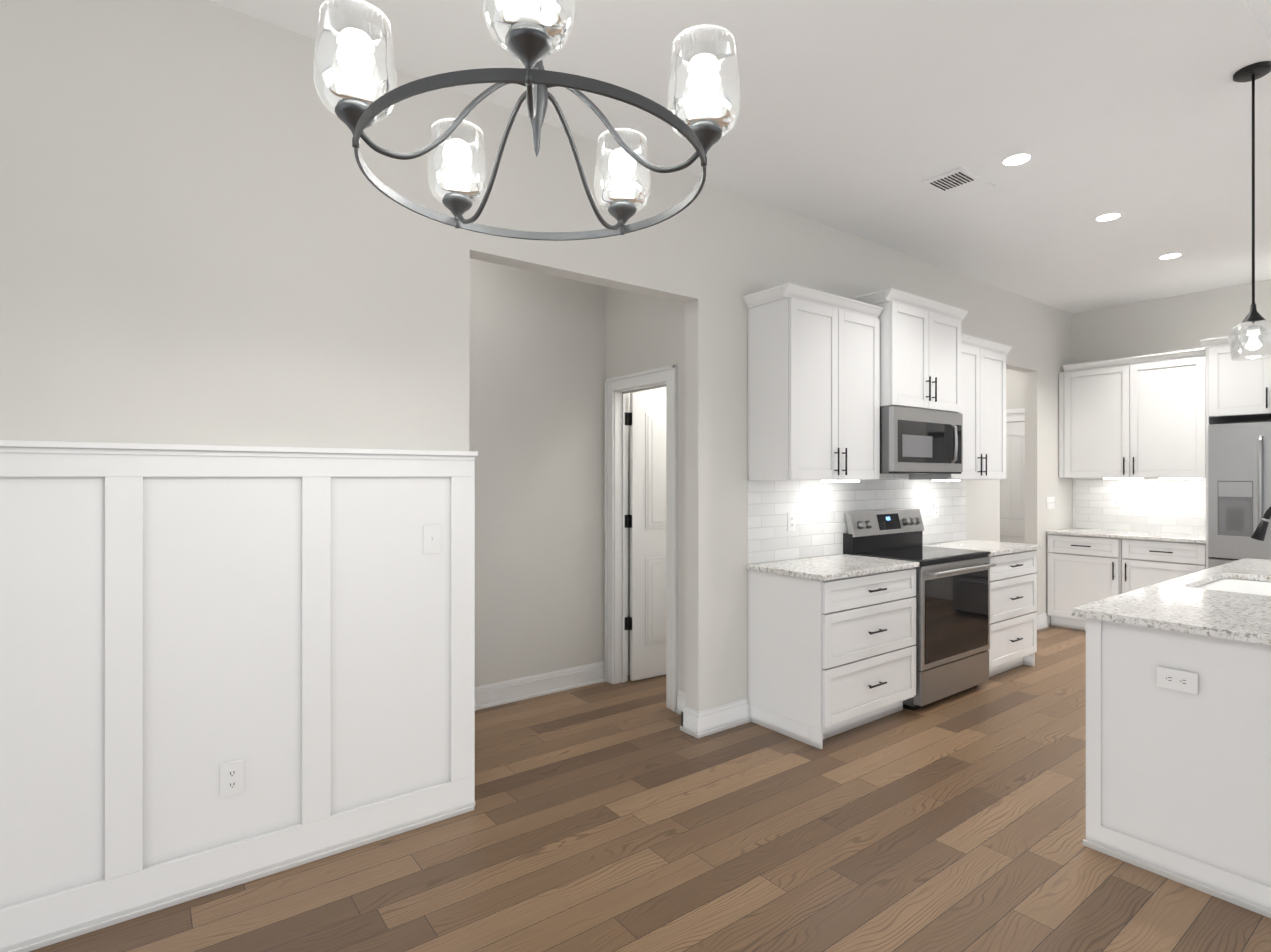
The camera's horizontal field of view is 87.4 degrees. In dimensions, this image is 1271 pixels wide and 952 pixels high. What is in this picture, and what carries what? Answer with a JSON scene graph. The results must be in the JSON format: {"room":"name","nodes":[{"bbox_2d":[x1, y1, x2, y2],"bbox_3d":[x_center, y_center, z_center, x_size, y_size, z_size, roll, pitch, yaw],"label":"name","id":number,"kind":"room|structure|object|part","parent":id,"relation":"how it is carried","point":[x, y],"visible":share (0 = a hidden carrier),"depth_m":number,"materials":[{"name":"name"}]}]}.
{"room":"kitchen","nodes":[
{"label":"kitchen","id":0,"kind":"room"},
{"bbox_2d":[0,0,1071,710],"bbox_3d":[0.084,-0.110,3.566,10.820,3.100,0.110,0,0,-37],"label":"wall","id":1,"kind":"structure","parent":0,"point":[210,234],"depth_m":2.72,"materials":[{"name":"paint"}]},
{"bbox_2d":[220,759,243,797],"bbox_3d":[-1.427,1.068,2.351,0.072,0.116,0.008,0,0,-37],"label":"outlet","id":2,"kind":"object","parent":1,"relation":"attached to","point":[231,778],"depth_m":2.35,"materials":[{"name":"white plastic"}]},
{"bbox_2d":[0,440,477,951],"bbox_3d":[-2.446,0.665,1.572,4.380,1.549,0.045,0,0,-37],"label":"wainscoting","id":3,"kind":"structure","parent":1,"relation":"attached to","point":[293,628],"depth_m":2.32,"materials":[{"name":"white wood"}]},
{"bbox_2d":[423,525,440,553],"bbox_3d":[-0.849,0.262,2.780,0.072,0.116,0.017,0,0,-37],"label":"light switch","id":4,"kind":"object","parent":1,"relation":"attached to","point":[431,534],"depth_m":2.78,"materials":[{"name":"white plastic"}]},
{"bbox_2d":[475,661,604,709],"bbox_3d":[-1.148,1.372,3.993,2.360,0.135,0.028,0,0,-37],"label":"baseboard","id":5,"kind":"structure","parent":1,"relation":"attached to","point":[495,694],"depth_m":4.37,"materials":[{"name":"white wood"}]},
{"bbox_2d":[605,365,677,711],"bbox_3d":[0.069,0.377,4.416,0.147,2.126,0.762,0,0,-37],"label":"door frame","id":6,"kind":"structure","parent":1,"relation":"attached to","point":[618,389],"depth_m":4.62,"materials":[{"name":"white wood"}]},
{"bbox_2d":[630,393,665,680],"bbox_3d":[0.210,0.422,4.824,0.572,2.020,0.046,0,0,-33],"label":"closet door leaf","id":7,"kind":"structure","parent":1,"relation":"in","point":[647,535],"depth_m":4.72,"materials":[{"name":"paint"}]},
{"bbox_2d":[691,698,750,737],"bbox_3d":[0.502,1.372,3.792,0.416,0.135,0.028,0,0,-37],"label":"baseboard","id":8,"kind":"structure","parent":1,"relation":"attached to","point":[705,722],"depth_m":3.77,"materials":[{"name":"white wood"}]},
{"bbox_2d":[742,283,881,481],"bbox_3d":[1.101,-0.520,4.054,0.852,1.080,0.325,0,0,-37],"label":"upper cabinet","id":9,"kind":"object","parent":1,"relation":"attached to","point":[829,375],"depth_m":3.85,"materials":[{"name":"white wood"}]},
{"bbox_2d":[747,463,965,563],"bbox_3d":[1.689,0.217,4.694,2.560,0.594,0.009,0,0,-37],"label":"backsplash","id":10,"kind":"structure","parent":1,"relation":"attached to","point":[819,508],"depth_m":4.38,"materials":[{"name":"tile"}]},
{"bbox_2d":[787,512,795,530],"bbox_3d":[0.974,0.280,4.147,0.072,0.116,0.008,0,0,-37],"label":"outlet","id":11,"kind":"object","parent":10,"relation":"attached to","point":[791,516],"depth_m":4.14,"materials":[{"name":"white plastic"}]},
{"bbox_2d":[933,503,938,517],"bbox_3d":[2.342,0.260,5.172,0.072,0.116,0.008,0,0,-37],"label":"outlet","id":12,"kind":"object","parent":10,"relation":"attached to","point":[935,505],"depth_m":5.16,"materials":[{"name":"white plastic"}]},
{"bbox_2d":[850,288,965,414],"bbox_3d":[1.810,-0.802,4.535,0.853,0.715,0.405,0,0,-37],"label":"upper cabinet","id":13,"kind":"object","parent":1,"relation":"attached to","point":[924,344],"depth_m":4.33,"materials":[{"name":"white wood"}]},
{"bbox_2d":[880,406,962,473],"bbox_3d":[1.829,-0.232,4.511,0.847,0.420,0.449,0,0,-37],"label":"microwave","id":14,"kind":"object","parent":13,"relation":"attached to","point":[916,441],"visible":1,"depth_m":4.30,"materials":[{"name":"silver metal"}]},
{"bbox_2d":[909,335,1009,480],"bbox_3d":[2.470,-0.502,5.080,0.847,1.045,0.325,0,0,-37],"label":"upper cabinet","id":15,"kind":"object","parent":1,"relation":"attached to","point":[984,421],"depth_m":4.98,"materials":[{"name":"white wood"}]},
{"bbox_2d":[1000,408,1024,543],"bbox_3d":[4.046,0.352,7.267,0.038,2.178,0.996,0,0,-37],"label":"door leaf","id":16,"kind":"structure","parent":1,"relation":"in","point":[1012,507],"depth_m":7.20,"materials":[{"name":"paint"}]},
{"bbox_2d":[1047,497,1054,508],"bbox_3d":[4.035,0.251,6.449,0.165,0.116,0.017,0,0,-37],"label":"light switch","id":17,"kind":"object","parent":1,"relation":"attached to","point":[1050,500],"depth_m":6.44,"materials":[{"name":"white plastic"}]},
{"bbox_2d":[30,625,1270,951],"bbox_3d":[1.231,1.499,1.294,12.530,0.120,10.100,0,0,-37],"label":"floor","id":18,"kind":"structure","parent":0,"point":[628,815],"depth_m":2.52,"materials":[{"name":"brown wood"}]},
{"bbox_2d":[748,568,915,748],"bbox_3d":[1.187,0.993,3.980,0.901,0.892,0.545,0,0,-37],"label":"base cabinet","id":19,"kind":"object","parent":18,"relation":"on","point":[828,658],"depth_m":3.72,"materials":[{"name":"white wood"}]},
{"bbox_2d":[843,509,995,709],"bbox_3d":[1.925,0.839,4.473,0.869,1.203,0.622,0,0,-37],"label":"range","id":20,"kind":"object","parent":18,"relation":"on","point":[952,596],"visible":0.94,"depth_m":4.32,"materials":[{"name":"silver metal"}]},
{"bbox_2d":[988,550,1036,676],"bbox_3d":[2.564,0.994,5.013,0.796,0.892,0.545,0,0,-37],"label":"base cabinet","id":21,"kind":"object","parent":18,"relation":"on","point":[1013,579],"depth_m":4.81,"materials":[{"name":"white wood"}]},
{"bbox_2d":[746,539,1040,580],"bbox_3d":[1.861,0.530,4.472,2.614,0.030,0.552,0,0,-37],"label":"countertop","id":22,"kind":"structure","parent":21,"relation":"on","point":[829,567],"depth_m":3.95,"materials":[{"name":"stone"}]},
{"bbox_2d":[1047,534,1205,630],"bbox_3d":[4.545,0.994,6.086,0.654,0.893,1.200,0,0,-37],"label":"base cabinet","id":23,"kind":"object","parent":18,"relation":"on","point":[1082,570],"visible":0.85,"depth_m":6.02,"materials":[{"name":"white wood"}]},
{"bbox_2d":[1047,528,1205,543],"bbox_3d":[4.551,0.530,6.087,0.627,0.030,1.190,0,0,-37],"label":"countertop","id":24,"kind":"structure","parent":23,"relation":"on","point":[1172,537],"depth_m":5.94,"materials":[{"name":"stone"}]},
{"bbox_2d":[1083,574,1270,917],"bbox_3d":[3.036,0.992,3.079,2.640,0.894,0.858,0,0,-37],"label":"kitchen island","id":25,"kind":"object","parent":18,"relation":"on","point":[1178,729],"depth_m":2.37,"materials":[{"name":"wood"}]},
{"bbox_2d":[1072,558,1270,645],"bbox_3d":[3.063,0.530,3.043,2.700,0.030,0.920,0,0,-37],"label":"island countertop","id":26,"kind":"structure","parent":25,"relation":"on","point":[1178,605],"depth_m":2.60,"materials":[{"name":"white stone"}]},
{"bbox_2d":[1251,506,1270,540],"bbox_3d":[2.956,0.301,2.958,0.155,0.427,0.303,0,0,-37],"label":"faucet","id":27,"kind":"object","parent":26,"relation":"on","point":[1259,533],"visible":1,"depth_m":3.01,"materials":[{"name":"black metal"}]},
{"bbox_2d":[1208,421,1270,567],"bbox_3d":[5.087,0.498,5.225,0.816,1.845,0.750,0,0,-37],"label":"refrigerator","id":28,"kind":"object","parent":18,"relation":"on","point":[1239,479],"visible":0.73,"depth_m":5.17,"materials":[{"name":"silver metal"}]},
{"bbox_2d":[208,0,1270,313],"bbox_3d":[1.231,-1.721,1.795,11.330,0.120,9.100,0,0,-37],"label":"ceiling","id":29,"kind":"structure","parent":0,"point":[864,118],"depth_m":3.04,"materials":[{"name":"paint"}]},
{"bbox_2d":[313,0,740,240],"bbox_3d":[-0.213,-1.113,1.306,0.751,1.090,0.740,0,0,-37],"label":"chandelier","id":30,"kind":"object","parent":29,"relation":"hanging from","point":[528,37],"visible":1,"depth_m":1.19,"materials":[{"name":"metal"}]},
{"bbox_2d":[923,167,994,199],"bbox_3d":[1.829,-1.653,3.756,0.380,0.013,0.220,0,0,-37],"label":"ceiling vent","id":31,"kind":"object","parent":29,"relation":"in","point":[959,183],"visible":0.98,"depth_m":3.73,"materials":[{"name":"white metal"}]},
{"bbox_2d":[997,151,1036,167],"bbox_3d":[1.992,-1.658,3.472,0.183,0.003,0.183,0,0,-43],"label":"recessed light","id":32,"kind":"object","parent":29,"relation":"in","point":[1015,159],"depth_m":3.47,"materials":[{"name":"white plastic"}]},
{"bbox_2d":[1091,211,1125,221],"bbox_3d":[3.016,-1.657,4.240,0.183,0.003,0.183,0,0,-43],"label":"recessed light","id":33,"kind":"object","parent":29,"relation":"in","point":[1109,216],"depth_m":4.23,"materials":[{"name":"white plastic"}]},
{"bbox_2d":[1155,252,1185,259],"bbox_3d":[4.017,-1.657,4.990,0.183,0.003,0.183,0,0,-43],"label":"recessed light","id":34,"kind":"object","parent":29,"relation":"in","point":[1172,255],"depth_m":4.98,"materials":[{"name":"white plastic"}]},
{"bbox_2d":[1228,61,1270,360],"bbox_3d":[2.523,-1.070,2.714,0.156,1.178,0.156,0,0,-37],"label":"pendant light","id":35,"kind":"object","parent":29,"relation":"hanging from","point":[1254,321],"visible":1,"depth_m":2.71,"materials":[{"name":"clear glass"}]},
{"bbox_3d":[2.523,-0.559,2.714,0.156,0.148,0.156,0,0,-37],"label":"glass","id":36,"kind":"part","parent":35,"relation":"part of","materials":[{"name":"clear glass"}]},
{"bbox_2d":[1072,279,1270,534],"bbox_3d":[6.469,-0.135,4.160,0.110,3.150,6.600,0,0,-37],"label":"wall","id":37,"kind":"structure","parent":0,"point":[1174,323],"depth_m":6.16,"materials":[{"name":"paint"}]},
{"bbox_2d":[1073,478,1205,534],"bbox_3d":[4.805,0.218,6.280,0.009,0.594,1.191,0,0,-37],"label":"backsplash","id":38,"kind":"structure","parent":37,"relation":"attached to","point":[1143,502],"depth_m":6.29,"materials":[{"name":"tile"}]},
{"bbox_2d":[1059,331,1270,568],"bbox_3d":[4.768,0.163,5.740,0.714,2.555,2.020,0,0,-37],"label":"upper cabinet","id":39,"kind":"object","parent":37,"relation":"attached to","point":[1153,415],"visible":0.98,"depth_m":5.94,"materials":[{"name":"white wood"}]}
]}

